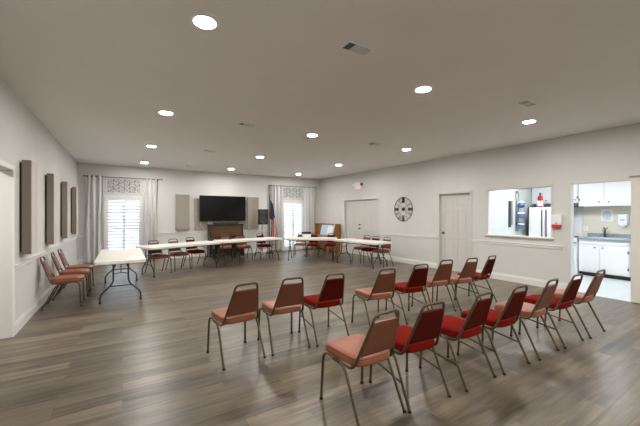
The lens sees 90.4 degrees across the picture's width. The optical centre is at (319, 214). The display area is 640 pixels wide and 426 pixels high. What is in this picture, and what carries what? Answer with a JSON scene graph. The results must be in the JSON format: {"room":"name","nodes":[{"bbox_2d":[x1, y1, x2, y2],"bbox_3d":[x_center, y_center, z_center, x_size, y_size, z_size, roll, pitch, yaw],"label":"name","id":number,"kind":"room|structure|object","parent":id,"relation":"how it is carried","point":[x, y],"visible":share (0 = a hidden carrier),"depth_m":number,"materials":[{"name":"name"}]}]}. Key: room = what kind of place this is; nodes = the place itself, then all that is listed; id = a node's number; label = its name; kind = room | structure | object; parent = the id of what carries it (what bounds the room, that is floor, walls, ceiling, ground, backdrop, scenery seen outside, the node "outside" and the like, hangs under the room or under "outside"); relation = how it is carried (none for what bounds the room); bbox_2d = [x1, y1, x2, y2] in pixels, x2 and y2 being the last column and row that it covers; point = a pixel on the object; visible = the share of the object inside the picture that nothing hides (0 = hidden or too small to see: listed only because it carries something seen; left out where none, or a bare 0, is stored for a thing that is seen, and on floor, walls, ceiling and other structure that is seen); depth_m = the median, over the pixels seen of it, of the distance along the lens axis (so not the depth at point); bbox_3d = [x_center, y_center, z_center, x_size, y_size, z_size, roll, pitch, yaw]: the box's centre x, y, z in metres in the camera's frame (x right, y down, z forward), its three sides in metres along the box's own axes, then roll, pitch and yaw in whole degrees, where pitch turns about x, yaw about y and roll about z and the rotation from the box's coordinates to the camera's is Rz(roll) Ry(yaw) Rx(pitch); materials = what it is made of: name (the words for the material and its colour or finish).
{"room":"community meeting hall","nodes":[
{"label":"community meeting hall","id":0,"kind":"room"},
{"bbox_2d":[0,76,76,338],"bbox_3d":[-3.229,-0.013,2.887,0.130,3.050,15.775,0,0,-32],"label":"wall","id":1,"kind":"structure","parent":0,"point":[23,136],"depth_m":4.40,"materials":[{"name":"paint"}]},
{"bbox_2d":[0,160,14,336],"bbox_3d":[-3.548,0.457,3.539,0.018,2.110,0.980,0,0,-32],"label":"trim","id":2,"kind":"structure","parent":1,"relation":"attached to","point":[2,163],"depth_m":3.91,"materials":[{"name":"paint"}]},
{"bbox_2d":[20,160,37,253],"bbox_3d":[-3.989,-0.093,4.349,0.124,1.250,0.360,0,0,-32],"label":"acoustic panel","id":3,"kind":"object","parent":1,"relation":"attached to","point":[28,168],"visible":1,"depth_m":4.21,"materials":[{"name":"beige fabric"}]},
{"bbox_2d":[15,260,77,334],"bbox_3d":[-5.538,1.437,6.736,0.018,0.150,6.540,0,0,-32],"label":"baseboard","id":4,"kind":"structure","parent":1,"relation":"attached to","point":[39,302],"depth_m":4.77,"materials":[{"name":"paint"}]},
{"bbox_2d":[15,235,77,269],"bbox_3d":[-5.534,0.668,6.738,0.028,0.072,6.540,0,0,-32],"label":"trim","id":5,"kind":"structure","parent":1,"relation":"attached to","point":[30,259],"depth_m":5.16,"materials":[{"name":"paint"}]},
{"bbox_2d":[45,173,57,243],"bbox_3d":[-4.850,-0.093,5.733,0.124,1.250,0.360,0,0,-32],"label":"acoustic panel","id":6,"kind":"object","parent":1,"relation":"attached to","point":[51,180],"visible":1,"depth_m":5.59,"materials":[{"name":"beige fabric"}]},
{"bbox_2d":[61,181,69,237],"bbox_3d":[-5.712,-0.093,7.116,0.124,1.250,0.360,0,0,-32],"label":"acoustic panel","id":7,"kind":"object","parent":1,"relation":"attached to","point":[65,186],"visible":1,"depth_m":6.98,"materials":[{"name":"beige fabric"}]},
{"bbox_2d":[71,187,77,233],"bbox_3d":[-6.568,-0.093,8.492,0.124,1.250,0.360,0,0,-32],"label":"acoustic panel","id":8,"kind":"object","parent":1,"relation":"attached to","point":[74,190],"visible":1,"depth_m":8.35,"materials":[{"name":"beige fabric"}]},
{"bbox_2d":[77,163,319,259],"bbox_3d":[-3.675,-0.013,11.824,8.560,3.050,0.130,0,0,-32],"label":"wall","id":9,"kind":"structure","parent":0,"point":[173,182],"depth_m":11.11,"materials":[{"name":"paint"}]},
{"bbox_2d":[83,175,161,180],"bbox_3d":[-6.202,-1.138,10.094,2.142,0.080,0.136,0,0,-32],"label":"curtain rod","id":10,"kind":"object","parent":9,"relation":"attached to","point":[83,175],"visible":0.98,"depth_m":10.03,"materials":[{"name":"metal"}]},
{"bbox_2d":[84,175,103,263],"bbox_3d":[-6.851,0.152,9.632,0.506,2.680,0.156,0,0,-32],"label":"curtain","id":11,"kind":"object","parent":10,"relation":"hanging from","point":[93,237],"visible":0.93,"depth_m":9.63,"materials":[{"name":"fabric"}]},
{"bbox_2d":[142,178,157,259],"bbox_3d":[-5.583,0.152,10.423,0.451,2.680,0.150,0,0,-32],"label":"curtain","id":12,"kind":"object","parent":10,"relation":"hanging from","point":[149,233],"visible":0.86,"depth_m":10.41,"materials":[{"name":"fabric"}]},
{"bbox_2d":[103,195,142,249],"bbox_3d":[-6.281,0.459,10.173,1.080,2.105,0.159,0,0,-32],"label":"window","id":13,"kind":"structure","parent":9,"relation":"in","point":[110,197],"depth_m":10.13,"materials":[{"name":"paint"}]},
{"bbox_2d":[107,199,123,248],"bbox_3d":[-6.453,0.462,10.027,0.443,1.892,0.092,0,0,-32],"label":"shutter","id":14,"kind":"object","parent":13,"relation":"attached to","point":[111,229],"depth_m":10.02,"materials":[{"name":"white wood"}]},
{"bbox_2d":[124,199,139,248],"bbox_3d":[-6.075,0.462,10.262,0.443,1.892,0.092,0,0,-32],"label":"shutter","id":15,"kind":"object","parent":13,"relation":"attached to","point":[132,226],"depth_m":10.26,"materials":[{"name":"white wood"}]},
{"bbox_2d":[106,178,141,194],"bbox_3d":[-6.247,-0.888,10.127,0.980,0.500,0.032,0,0,-32],"label":"carved panel","id":16,"kind":"object","parent":9,"relation":"attached to","point":[113,185],"visible":1,"depth_m":10.11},
{"bbox_2d":[78,230,268,237],"bbox_3d":[-3.634,0.668,11.757,8.500,0.072,0.028,0,0,-32],"label":"trim","id":17,"kind":"structure","parent":9,"relation":"attached to","point":[175,233],"depth_m":11.14,"materials":[{"name":"paint"}]},
{"bbox_2d":[78,248,273,264],"bbox_3d":[-3.636,1.437,11.761,8.520,0.150,0.018,0,0,-32],"label":"baseboard","id":18,"kind":"structure","parent":9,"relation":"attached to","point":[80,261],"depth_m":11.39,"materials":[{"name":"paint"}]},
{"bbox_2d":[176,194,189,229],"bbox_3d":[-4.762,-0.068,11.015,0.440,1.220,0.090,0,0,-32],"label":"acoustic panel","id":19,"kind":"object","parent":9,"relation":"attached to","point":[182,201],"visible":1,"depth_m":10.97,"materials":[{"name":"fabric"}]},
{"bbox_2d":[194,198,207,229],"bbox_3d":[-4.256,0.002,11.357,0.440,1.120,0.050,0,0,-32],"label":"acoustic panel","id":20,"kind":"object","parent":9,"relation":"attached to","point":[197,224],"visible":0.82,"depth_m":11.27,"materials":[{"name":"fabric"}]},
{"bbox_2d":[199,195,244,220],"bbox_3d":[-3.584,-0.208,11.714,1.660,0.920,0.153,0,0,-32],"label":"television","id":21,"kind":"object","parent":9,"relation":"attached to","point":[211,208],"visible":1,"depth_m":11.61,"materials":[{"name":"black plastic"}]},
{"bbox_2d":[235,200,245,228],"bbox_3d":[-3.034,0.002,12.118,0.440,1.120,0.050,0,0,-32],"label":"acoustic panel","id":22,"kind":"object","parent":9,"relation":"attached to","point":[239,222],"visible":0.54,"depth_m":12.17,"materials":[{"name":"fabric"}]},
{"bbox_2d":[247,197,258,228],"bbox_3d":[-2.615,-0.048,12.353,0.440,1.220,0.090,0,0,-32],"label":"acoustic panel","id":23,"kind":"object","parent":9,"relation":"attached to","point":[252,202],"visible":0.98,"depth_m":12.30,"materials":[{"name":"fabric"}]},
{"bbox_2d":[282,200,303,250],"bbox_3d":[-1.145,0.459,13.371,1.060,2.105,0.159,0,0,-32],"label":"window","id":24,"kind":"structure","parent":9,"relation":"in","point":[292,224],"depth_m":13.32,"materials":[{"name":"paint"}]},
{"bbox_2d":[284,202,292,247],"bbox_3d":[-1.313,0.462,13.227,0.433,1.892,0.092,0,0,-32],"label":"shutter","id":25,"kind":"object","parent":24,"relation":"attached to","point":[290,224],"depth_m":13.22,"materials":[{"name":"white wood"}]},
{"bbox_2d":[293,203,301,247],"bbox_3d":[-0.943,0.462,13.457,0.433,1.892,0.092,0,0,-32],"label":"shutter","id":26,"kind":"object","parent":24,"relation":"attached to","point":[295,224],"depth_m":13.45,"materials":[{"name":"white wood"}]},
{"bbox_2d":[282,186,303,198],"bbox_3d":[-1.128,-0.888,13.315,1.000,0.500,0.032,0,0,-32],"label":"carved panel","id":27,"kind":"object","parent":9,"relation":"attached to","point":[287,192],"visible":1,"depth_m":13.31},
{"bbox_3d":[-1.121,-1.138,13.258,2.212,0.080,0.136,0,0,-32],"label":"curtain rod","id":28,"kind":"object","parent":9,"relation":"attached to","visible":0},
{"bbox_2d":[270,184,282,251],"bbox_3d":[-1.775,0.152,12.793,0.590,2.680,0.157,0,0,-32],"label":"curtain","id":29,"kind":"object","parent":28,"relation":"hanging from","point":[275,191],"visible":0.63,"depth_m":12.83,"materials":[{"name":"fabric"}]},
{"bbox_2d":[303,186,314,248],"bbox_3d":[-0.460,0.152,13.613,0.569,2.680,0.157,0,0,-32],"label":"curtain","id":30,"kind":"object","parent":28,"relation":"hanging from","point":[309,193],"visible":0.81,"depth_m":13.60,"materials":[{"name":"fabric"}]},
{"bbox_2d":[0,0,639,178],"bbox_3d":[0.459,-1.598,5.184,8.820,0.120,15.775,0,0,-32],"label":"ceiling","id":31,"kind":"structure","parent":0,"point":[98,75],"depth_m":3.52,"materials":[{"name":"paint"}]},
{"bbox_2d":[158,110,173,114],"bbox_3d":[-2.337,-1.533,4.812,0.216,0.010,0.216,0,0,-32],"label":"recessed light","id":32,"kind":"object","parent":31,"relation":"in","point":[163,112],"visible":1,"depth_m":4.79,"materials":[{"name":"white"}]},
{"bbox_2d":[190,13,218,29],"bbox_3d":[-0.920,-1.533,2.537,0.216,0.010,0.216,0,0,-32],"label":"recessed light","id":33,"kind":"object","parent":31,"relation":"in","point":[201,20],"visible":1,"depth_m":2.52,"materials":[{"name":"white"}]},
{"bbox_2d":[340,40,373,56],"bbox_3d":[0.344,-1.533,2.947,0.290,0.011,0.150,0,0,-32],"label":"ceiling vent","id":34,"kind":"object","parent":31,"relation":"in","point":[350,46],"visible":1,"depth_m":2.94,"materials":[{"name":"white metal"}]},
{"bbox_2d":[414,85,432,92],"bbox_3d":[1.270,-1.533,3.901,0.216,0.010,0.216,0,0,-32],"label":"recessed light","id":35,"kind":"object","parent":31,"relation":"in","point":[421,89],"visible":1,"depth_m":3.89,"materials":[{"name":"white"}]},
{"bbox_2d":[516,100,537,106],"bbox_3d":[2.876,-1.533,4.406,0.290,0.011,0.150,0,0,-32],"label":"ceiling vent","id":36,"kind":"object","parent":31,"relation":"in","point":[526,103],"visible":1,"depth_m":4.39,"materials":[{"name":"metal"}]},
{"bbox_2d":[0,249,639,425],"bbox_3d":[1.652,1.571,5.926,11.630,0.122,15.775,0,0,-32],"label":"floor","id":37,"kind":"structure","parent":0,"point":[126,359],"depth_m":3.28,"materials":[{"name":"brown wood"}]},
{"bbox_2d":[40,256,84,310],"bbox_3d":[-4.277,1.104,5.289,0.568,0.829,0.467,0,0,-31],"label":"chair","id":38,"kind":"object","parent":37,"relation":"on","point":[74,278],"visible":1,"depth_m":5.19,"materials":[{"name":"fabric"}]},
{"bbox_2d":[51,252,89,299],"bbox_3d":[-4.616,1.104,5.889,0.568,0.829,0.467,0,0,-33],"label":"chair","id":39,"kind":"object","parent":37,"relation":"on","point":[85,271],"visible":0.91,"depth_m":5.80,"materials":[{"name":"fabric"}]},
{"bbox_2d":[57,249,93,292],"bbox_3d":[-4.912,1.104,6.403,0.568,0.829,0.467,0,0,-30],"label":"chair","id":40,"kind":"object","parent":37,"relation":"on","point":[61,254],"visible":0.74,"depth_m":6.32,"materials":[{"name":"leather"}]},
{"bbox_2d":[94,248,145,303],"bbox_3d":[-3.963,1.151,6.326,0.760,0.722,2.200,0,0,-32],"label":"folding table","id":41,"kind":"object","parent":37,"relation":"on","point":[128,255],"visible":1,"depth_m":5.65,"materials":[{"name":"white plastic"}]},
{"bbox_2d":[145,240,171,272],"bbox_3d":[-4.177,1.104,8.193,0.568,0.829,0.467,0,0,38],"label":"chair","id":42,"kind":"object","parent":37,"relation":"on","point":[153,256],"visible":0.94,"depth_m":8.15,"materials":[{"name":"fabric"}]},
{"bbox_2d":[165,239,190,270],"bbox_3d":[-3.903,1.104,8.717,0.568,0.829,0.467,0,0,38],"label":"chair","id":43,"kind":"object","parent":37,"relation":"on","point":[179,253],"visible":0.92,"depth_m":8.66,"materials":[{"name":"fabric"}]},
{"bbox_2d":[136,241,220,277],"bbox_3d":[-3.688,1.151,8.459,0.760,0.722,2.000,0,0,36],"label":"folding table","id":44,"kind":"object","parent":37,"relation":"on","point":[157,247],"visible":0.96,"depth_m":8.14,"materials":[{"name":"white plastic"}]},
{"bbox_2d":[183,237,206,267],"bbox_3d":[-3.655,1.104,9.249,0.568,0.829,0.467,0,0,40],"label":"chair","id":45,"kind":"object","parent":37,"relation":"on","point":[194,251],"visible":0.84,"depth_m":9.21,"materials":[{"name":"fabric"}]},
{"bbox_2d":[213,243,235,259],"bbox_3d":[-3.284,1.262,10.855,0.720,0.500,0.340,0,0,-32],"label":"piano bench","id":46,"kind":"object","parent":37,"relation":"on","point":[215,247],"visible":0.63,"depth_m":10.78,"materials":[{"name":"black wood"}]},
{"bbox_2d":[207,224,243,257],"bbox_3d":[-3.380,0.937,11.501,1.240,1.150,0.630,0,0,-32],"label":"upright piano","id":47,"kind":"object","parent":37,"relation":"on","point":[215,231],"visible":0.63,"depth_m":11.44,"materials":[{"name":"brown wood"}]},
{"bbox_2d":[218,235,232,261],"bbox_3d":[-3.110,1.104,10.426,0.467,0.829,0.568,0,0,-18],"label":"chair","id":48,"kind":"object","parent":37,"relation":"on","point":[228,246],"visible":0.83,"depth_m":10.26,"materials":[{"name":"fabric"}]},
{"bbox_2d":[206,282,265,370],"bbox_3d":[-0.895,1.104,3.391,0.467,0.829,0.568,0,0,-37],"label":"chair","id":49,"kind":"object","parent":37,"relation":"on","point":[243,306],"visible":1,"depth_m":3.24,"materials":[{"name":"orange fabric"}]},
{"bbox_2d":[234,234,252,260],"bbox_3d":[-2.586,1.104,10.695,0.467,0.829,0.568,0,0,-34],"label":"chair","id":50,"kind":"object","parent":37,"relation":"on","point":[238,237],"visible":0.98,"depth_m":10.61,"materials":[{"name":"fabric"}]},
{"bbox_2d":[213,237,282,265],"bbox_3d":[-2.257,1.151,10.104,2.100,0.722,0.760,0,0,-40],"label":"folding table","id":51,"kind":"object","parent":37,"relation":"on","point":[259,239],"visible":0.96,"depth_m":9.89,"materials":[{"name":"white plastic"}]},
{"bbox_2d":[254,235,272,258],"bbox_3d":[-1.971,1.104,11.030,0.467,0.829,0.568,0,0,-36],"label":"chair","id":52,"kind":"object","parent":37,"relation":"on","point":[257,245],"visible":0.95,"depth_m":10.94,"materials":[{"name":"fabric"}]},
{"bbox_2d":[255,224,272,255],"bbox_3d":[-2.222,0.951,11.987,0.728,1.138,0.634,0,0,-32],"label":"speaker stand","id":53,"kind":"object","parent":37,"relation":"on","point":[262,224],"visible":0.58,"depth_m":11.90,"materials":[{"name":"black plastic"}]},
{"bbox_2d":[258,209,267,224],"bbox_3d":[-2.161,0.102,11.885,0.376,0.560,0.338,0,0,-26],"label":"loudspeaker","id":54,"kind":"object","parent":53,"relation":"on","point":[262,213],"visible":1,"depth_m":11.73,"materials":[{"name":"black plastic"}]},
{"bbox_2d":[267,195,276,253],"bbox_3d":[-1.875,0.362,12.320,0.461,2.300,0.300,0,0,-32],"label":"flag","id":55,"kind":"object","parent":37,"relation":"on","point":[272,221],"visible":0.9,"depth_m":12.28,"materials":[{"name":"multicoloured fabric"}]},
{"bbox_2d":[257,277,310,355],"bbox_3d":[-0.424,1.104,3.694,0.467,0.829,0.568,0,0,-29],"label":"chair","id":56,"kind":"object","parent":37,"relation":"on","point":[290,297],"visible":1,"depth_m":3.52,"materials":[{"name":"fabric"}]},
{"bbox_2d":[293,233,306,256],"bbox_3d":[-0.710,1.104,11.594,0.467,0.829,0.568,0,0,2],"label":"chair","id":57,"kind":"object","parent":37,"relation":"on","point":[299,243],"visible":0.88,"depth_m":11.41,"materials":[{"name":"fabric"}]},
{"bbox_2d":[284,237,336,260],"bbox_3d":[-0.288,1.151,10.564,1.700,0.722,0.760,0,0,5],"label":"folding table","id":58,"kind":"object","parent":37,"relation":"on","point":[289,239],"visible":0.94,"depth_m":10.30,"materials":[{"name":"white plastic"}]},
{"bbox_2d":[302,232,310,237],"bbox_3d":[-0.455,0.695,10.814,0.300,0.190,0.220,0,0,2],"label":"storage box","id":59,"kind":"object","parent":58,"relation":"on","point":[304,234],"visible":0.98,"depth_m":10.71,"materials":[{"name":"paper"}]},
{"bbox_2d":[306,233,319,256],"bbox_3d":[-0.242,1.104,11.377,0.467,0.829,0.568,0,0,6],"label":"chair","id":60,"kind":"object","parent":37,"relation":"on","point":[308,244],"visible":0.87,"depth_m":11.24,"materials":[{"name":"fabric"}]},
{"bbox_2d":[298,273,348,346],"bbox_3d":[0.050,1.104,3.936,0.467,0.829,0.568,0,0,-29],"label":"chair","id":61,"kind":"object","parent":37,"relation":"on","point":[331,294],"visible":0.91,"depth_m":3.77,"materials":[{"name":"red fabric"}]},
{"bbox_2d":[311,223,340,252],"bbox_3d":[0.202,0.952,13.060,0.630,1.120,1.400,0,0,-32],"label":"piano","id":62,"kind":"object","parent":37,"relation":"on","point":[337,229],"visible":0.5,"depth_m":12.66,"materials":[{"name":"brown wood"}]},
{"bbox_2d":[320,224,334,234],"bbox_3d":[0.293,0.624,12.764,0.127,0.450,0.920,0,0,-32],"label":"sheet music","id":63,"kind":"object","parent":62,"relation":"on","point":[325,229],"visible":0.93,"depth_m":12.76,"materials":[{"name":"paper"}]},
{"bbox_2d":[323,233,337,256],"bbox_3d":[0.379,1.104,11.327,0.467,0.829,0.568,0,0,8],"label":"chair","id":64,"kind":"object","parent":37,"relation":"on","point":[326,244],"visible":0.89,"depth_m":11.46,"materials":[{"name":"fabric"}]},
{"bbox_2d":[352,235,370,262],"bbox_3d":[1.377,1.104,10.226,0.467,0.829,0.568,0,0,42],"label":"chair","id":65,"kind":"object","parent":37,"relation":"on","point":[358,248],"visible":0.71,"depth_m":10.17,"materials":[{"name":"fabric"}]},
{"bbox_2d":[333,238,391,268],"bbox_3d":[1.236,1.151,9.517,0.760,0.722,1.700,0,0,-41],"label":"folding table","id":66,"kind":"object","parent":37,"relation":"on","point":[347,240],"visible":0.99,"depth_m":9.17,"materials":[{"name":"plastic"}]},
{"bbox_2d":[319,309,406,425],"bbox_3d":[0.334,1.104,2.496,0.467,0.829,0.568,0,0,-33],"label":"chair","id":67,"kind":"object","parent":37,"relation":"on","point":[357,350],"visible":1,"depth_m":2.35,"materials":[{"name":"fabric"}]},
{"bbox_2d":[360,236,381,264],"bbox_3d":[1.577,1.104,9.771,0.467,0.829,0.568,0,0,44],"label":"chair","id":68,"kind":"object","parent":37,"relation":"on","point":[369,249],"visible":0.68,"depth_m":9.72,"materials":[{"name":"fabric"}]},
{"bbox_2d":[351,268,399,326],"bbox_3d":[0.756,1.104,4.297,0.467,0.829,0.568,0,0,-24],"label":"chair","id":69,"kind":"object","parent":37,"relation":"on","point":[384,285],"visible":0.98,"depth_m":4.13,"materials":[{"name":"fabric"}]},
{"bbox_2d":[371,237,392,266],"bbox_3d":[1.840,1.104,9.369,0.568,0.829,0.467,0,0,-45],"label":"chair","id":70,"kind":"object","parent":37,"relation":"on","point":[387,246],"visible":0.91,"depth_m":9.33,"materials":[{"name":"fabric"}]},
{"bbox_2d":[385,264,428,324],"bbox_3d":[1.297,1.104,4.646,0.467,0.829,0.568,0,0,-24],"label":"chair","id":71,"kind":"object","parent":37,"relation":"on","point":[417,280],"visible":0.8,"depth_m":4.48,"materials":[{"name":"fabric"}]},
{"bbox_2d":[369,301,450,413],"bbox_3d":[0.766,1.104,2.724,0.467,0.829,0.568,0,0,-28],"label":"chair","id":72,"kind":"object","parent":37,"relation":"on","point":[427,326],"visible":0.82,"depth_m":2.55,"materials":[{"name":"fabric"}]},
{"bbox_2d":[411,259,456,311],"bbox_3d":[1.814,1.104,5.058,0.467,0.829,0.568,0,0,-24],"label":"chair","id":73,"kind":"object","parent":37,"relation":"on","point":[443,273],"visible":0.8,"depth_m":4.88,"materials":[{"name":"fabric"}]},
{"bbox_2d":[436,257,477,310],"bbox_3d":[2.295,1.104,5.263,0.467,0.829,0.568,0,0,-26],"label":"chair","id":74,"kind":"object","parent":37,"relation":"on","point":[469,269],"visible":0.8,"depth_m":5.09,"materials":[{"name":"fabric"}]},
{"bbox_2d":[419,291,496,391],"bbox_3d":[1.308,1.104,3.018,0.467,0.829,0.568,0,0,-33],"label":"chair","id":75,"kind":"object","parent":37,"relation":"on","point":[455,328],"visible":0.8,"depth_m":2.86,"materials":[{"name":"fabric"}]},
{"bbox_2d":[456,255,497,301],"bbox_3d":[2.734,1.104,5.542,0.467,0.829,0.568,0,0,-36],"label":"chair","id":76,"kind":"object","parent":37,"relation":"on","point":[488,267],"visible":0.66,"depth_m":5.39,"materials":[{"name":"fabric"}]},
{"bbox_2d":[457,285,530,375],"bbox_3d":[1.801,1.104,3.296,0.467,0.829,0.568,0,0,-31],"label":"chair","id":77,"kind":"object","parent":37,"relation":"on","point":[513,306],"visible":0.78,"depth_m":3.13,"materials":[{"name":"fabric"}]},
{"bbox_2d":[491,278,559,360],"bbox_3d":[2.328,1.104,3.596,0.467,0.829,0.568,0,0,-33],"label":"chair","id":78,"kind":"object","parent":37,"relation":"on","point":[528,311],"visible":0.78,"depth_m":3.43,"materials":[{"name":"fabric"}]},
{"bbox_2d":[528,207,550,236],"bbox_3d":[6.108,0.660,8.515,0.868,1.697,0.680,0,0,-32],"label":"refrigerator","id":79,"kind":"object","parent":37,"relation":"on","point":[539,218],"visible":0.33,"depth_m":8.34,"materials":[{"name":"white metal"}]},
{"bbox_2d":[537,193,542,206],"bbox_3d":[5.899,-0.381,8.473,0.154,0.385,0.146,0,0,-1],"label":"bottle","id":80,"kind":"object","parent":79,"relation":"on","point":[540,197],"visible":0.95,"depth_m":8.44,"materials":[{"name":"plastic"}]},
{"bbox_2d":[518,274,583,348],"bbox_3d":[2.829,1.104,3.882,0.467,0.829,0.568,0,0,-30],"label":"chair","id":81,"kind":"object","parent":37,"relation":"on","point":[567,299],"visible":0.67,"depth_m":3.72,"materials":[{"name":"fabric"}]},
{"bbox_2d":[544,269,605,338],"bbox_3d":[3.350,1.104,4.170,0.467,0.829,0.568,0,0,-32],"label":"chair","id":82,"kind":"object","parent":37,"relation":"on","point":[593,288],"visible":0.65,"depth_m":4.00,"materials":[{"name":"fabric"}]},
{"bbox_2d":[574,207,581,273],"bbox_3d":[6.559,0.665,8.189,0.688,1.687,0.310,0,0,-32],"label":"refrigerator","id":83,"kind":"object","parent":37,"relation":"on","point":[577,210],"visible":0.47,"depth_m":8.32,"materials":[{"name":"white metal"}]},
{"bbox_2d":[579,239,630,280],"bbox_3d":[6.923,1.065,7.656,0.643,0.887,0.940,0,0,-32],"label":"base cabinet","id":84,"kind":"object","parent":37,"relation":"on","point":[594,255],"visible":0.85,"depth_m":7.45,"materials":[{"name":"white wood"}]},
{"bbox_2d":[577,233,630,241],"bbox_3d":[7.154,0.552,7.294,0.637,0.140,1.820,0,0,-32],"label":"countertop","id":85,"kind":"structure","parent":84,"relation":"on","point":[590,236],"depth_m":7.69,"materials":[{"name":"stone"}]},
{"bbox_2d":[588,237,629,239],"bbox_3d":[6.956,0.594,7.653,0.350,0.045,0.670,0,0,-32],"label":"sink","id":86,"kind":"object","parent":85,"relation":"in","point":[588,237],"depth_m":7.59,"materials":[{"name":"silver metal"}]},
{"bbox_2d":[320,123,639,303],"bbox_3d":[4.148,-0.013,7.480,0.130,3.050,15.775,0,0,-32],"label":"wall","id":87,"kind":"structure","parent":0,"point":[610,153],"depth_m":7.57,"materials":[{"name":"paint"}]},
{"bbox_2d":[352,182,362,189],"bbox_3d":[1.393,-1.048,11.705,0.080,0.260,0.550,0,0,-32],"label":"exit sign","id":88,"kind":"object","parent":87,"relation":"attached to","point":[358,185],"visible":1,"depth_m":11.66,"materials":[{"name":"white plastic"}]},
{"bbox_2d":[343,197,378,251],"bbox_3d":[1.464,0.459,11.655,0.012,2.105,2.050,0,0,-32],"label":"trim","id":89,"kind":"structure","parent":87,"relation":"attached to","point":[367,197],"depth_m":11.66,"materials":[{"name":"paint"}]},
{"bbox_2d":[346,199,377,256],"bbox_3d":[1.526,0.496,11.694,0.106,2.030,1.914,0,0,-32],"label":"door","id":90,"kind":"structure","parent":87,"relation":"in","point":[361,215],"depth_m":11.71,"materials":[{"name":"paint"}]},
{"bbox_2d":[394,197,412,220],"bbox_3d":[2.578,-0.153,9.834,0.047,0.754,0.754,0,0,-32],"label":"wall clock","id":91,"kind":"object","parent":87,"relation":"attached to","point":[403,198],"visible":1,"depth_m":9.82,"materials":[{"name":"metal"}]},
{"bbox_2d":[323,248,567,288],"bbox_3d":[2.425,1.434,10.107,0.018,0.155,9.195,0,0,-32],"label":"baseboard","id":92,"kind":"structure","parent":87,"relation":"attached to","point":[495,275],"depth_m":7.23,"materials":[{"name":"paint"}]},
{"bbox_2d":[437,190,471,268],"bbox_3d":[3.519,0.454,8.352,0.015,2.115,1.030,0,0,-32],"label":"trim","id":93,"kind":"structure","parent":87,"relation":"attached to","point":[464,191],"depth_m":8.35,"materials":[{"name":"paint"}]},
{"bbox_2d":[441,193,469,271],"bbox_3d":[3.583,0.491,8.392,0.106,2.040,0.894,0,0,-32],"label":"door","id":94,"kind":"structure","parent":87,"relation":"in","point":[455,208],"depth_m":8.41,"materials":[{"name":"paint"}]},
{"bbox_2d":[380,233,563,249],"bbox_3d":[3.421,0.668,8.498,0.028,0.072,5.250,0,0,-32],"label":"trim","id":95,"kind":"structure","parent":87,"relation":"attached to","point":[387,234],"depth_m":7.33,"materials":[{"name":"paint"}]},
{"bbox_2d":[485,234,553,239],"bbox_3d":[4.392,0.494,7.041,0.180,0.035,1.430,0,0,-32],"label":"trim","id":96,"kind":"structure","parent":87,"relation":"attached to","point":[518,236],"depth_m":6.93,"materials":[{"name":"paint"}]},
{"bbox_2d":[486,184,553,237],"bbox_3d":[4.352,-0.068,7.016,0.014,1.100,1.410,0,0,-32],"label":"trim","id":97,"kind":"structure","parent":87,"relation":"attached to","point":[540,185],"depth_m":6.79,"materials":[{"name":"paint"}]},
{"bbox_2d":[551,215,561,227],"bbox_3d":[4.737,0.142,6.348,0.066,0.260,0.170,0,0,-32],"label":"alarm box","id":98,"kind":"object","parent":87,"relation":"attached to","point":[556,219],"visible":1,"depth_m":6.33,"materials":[{"name":"white plastic"}]},
{"bbox_2d":[488,180,630,279],"bbox_3d":[4.731,0.460,6.545,0.130,2.097,2.510,0,0,-32],"label":"trim","id":99,"kind":"structure","parent":87,"relation":"attached to","point":[571,185],"depth_m":6.22,"materials":[{"name":"white paint"}]},
{"bbox_2d":[568,178,633,302],"bbox_3d":[5.104,0.447,5.811,0.012,2.130,0.930,0,0,-32],"label":"trim","id":100,"kind":"structure","parent":87,"relation":"attached to","point":[569,183],"depth_m":6.19,"materials":[{"name":"paint"}]},
{"bbox_2d":[629,175,639,302],"bbox_3d":[5.549,0.423,5.052,0.046,2.153,0.920,0,0,-32],"label":"door","id":101,"kind":"structure","parent":87,"relation":"in","point":[635,182],"depth_m":5.37,"materials":[{"name":"white wood"}]},
{"bbox_2d":[491,188,536,235],"bbox_3d":[5.135,0.237,8.581,2.710,2.550,0.100,0,0,-32],"label":"wall","id":102,"kind":"structure","parent":0,"point":[499,198],"depth_m":8.42,"materials":[{"name":"white paint"}]},
{"bbox_2d":[508,201,512,226],"bbox_3d":[5.091,-0.002,8.465,0.166,0.702,0.050,0,0,-32],"label":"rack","id":103,"kind":"object","parent":102,"relation":"attached to","point":[510,203],"visible":1,"depth_m":8.44,"materials":[{"name":"metal"}]},
{"bbox_2d":[543,204,630,236],"bbox_3d":[7.390,0.237,7.617,0.100,2.550,4.120,0,0,-32],"label":"wall","id":104,"kind":"structure","parent":0,"point":[591,215],"depth_m":8.00,"materials":[{"name":"beige paint"}]},
{"bbox_2d":[532,184,578,203],"bbox_3d":[6.449,-0.638,8.674,0.375,0.700,1.092,0,0,-32],"label":"upper cabinet","id":105,"kind":"object","parent":104,"relation":"attached to","point":[545,192],"visible":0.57,"depth_m":8.73,"materials":[{"name":"white wood"}]},
{"bbox_2d":[578,181,630,205],"bbox_3d":[7.033,-0.593,7.737,0.375,0.790,1.100,0,0,-32],"label":"upper cabinet","id":106,"kind":"object","parent":104,"relation":"attached to","point":[607,193],"visible":0.68,"depth_m":7.66,"materials":[{"name":"white wood"}]},
{"bbox_2d":[601,209,613,221],"bbox_3d":[7.146,0.032,7.902,0.014,0.300,0.240,0,0,-32],"label":"notice","id":107,"kind":"object","parent":104,"relation":"attached to","point":[606,214],"visible":1,"depth_m":7.89,"materials":[{"name":"paper"}]},
{"bbox_2d":[587,233,630,238],"bbox_3d":[7.415,0.532,7.456,0.022,0.100,1.820,0,0,-32],"label":"backsplash","id":108,"kind":"structure","parent":104,"relation":"attached to","point":[588,234],"depth_m":7.83,"materials":[{"name":"stone"}]},
{"bbox_2d":[618,214,628,226],"bbox_3d":[7.268,0.152,7.612,0.113,0.300,0.180,0,0,-32],"label":"soap dispenser","id":109,"kind":"object","parent":104,"relation":"attached to","point":[623,219],"visible":1,"depth_m":7.57,"materials":[{"name":"white plastic"}]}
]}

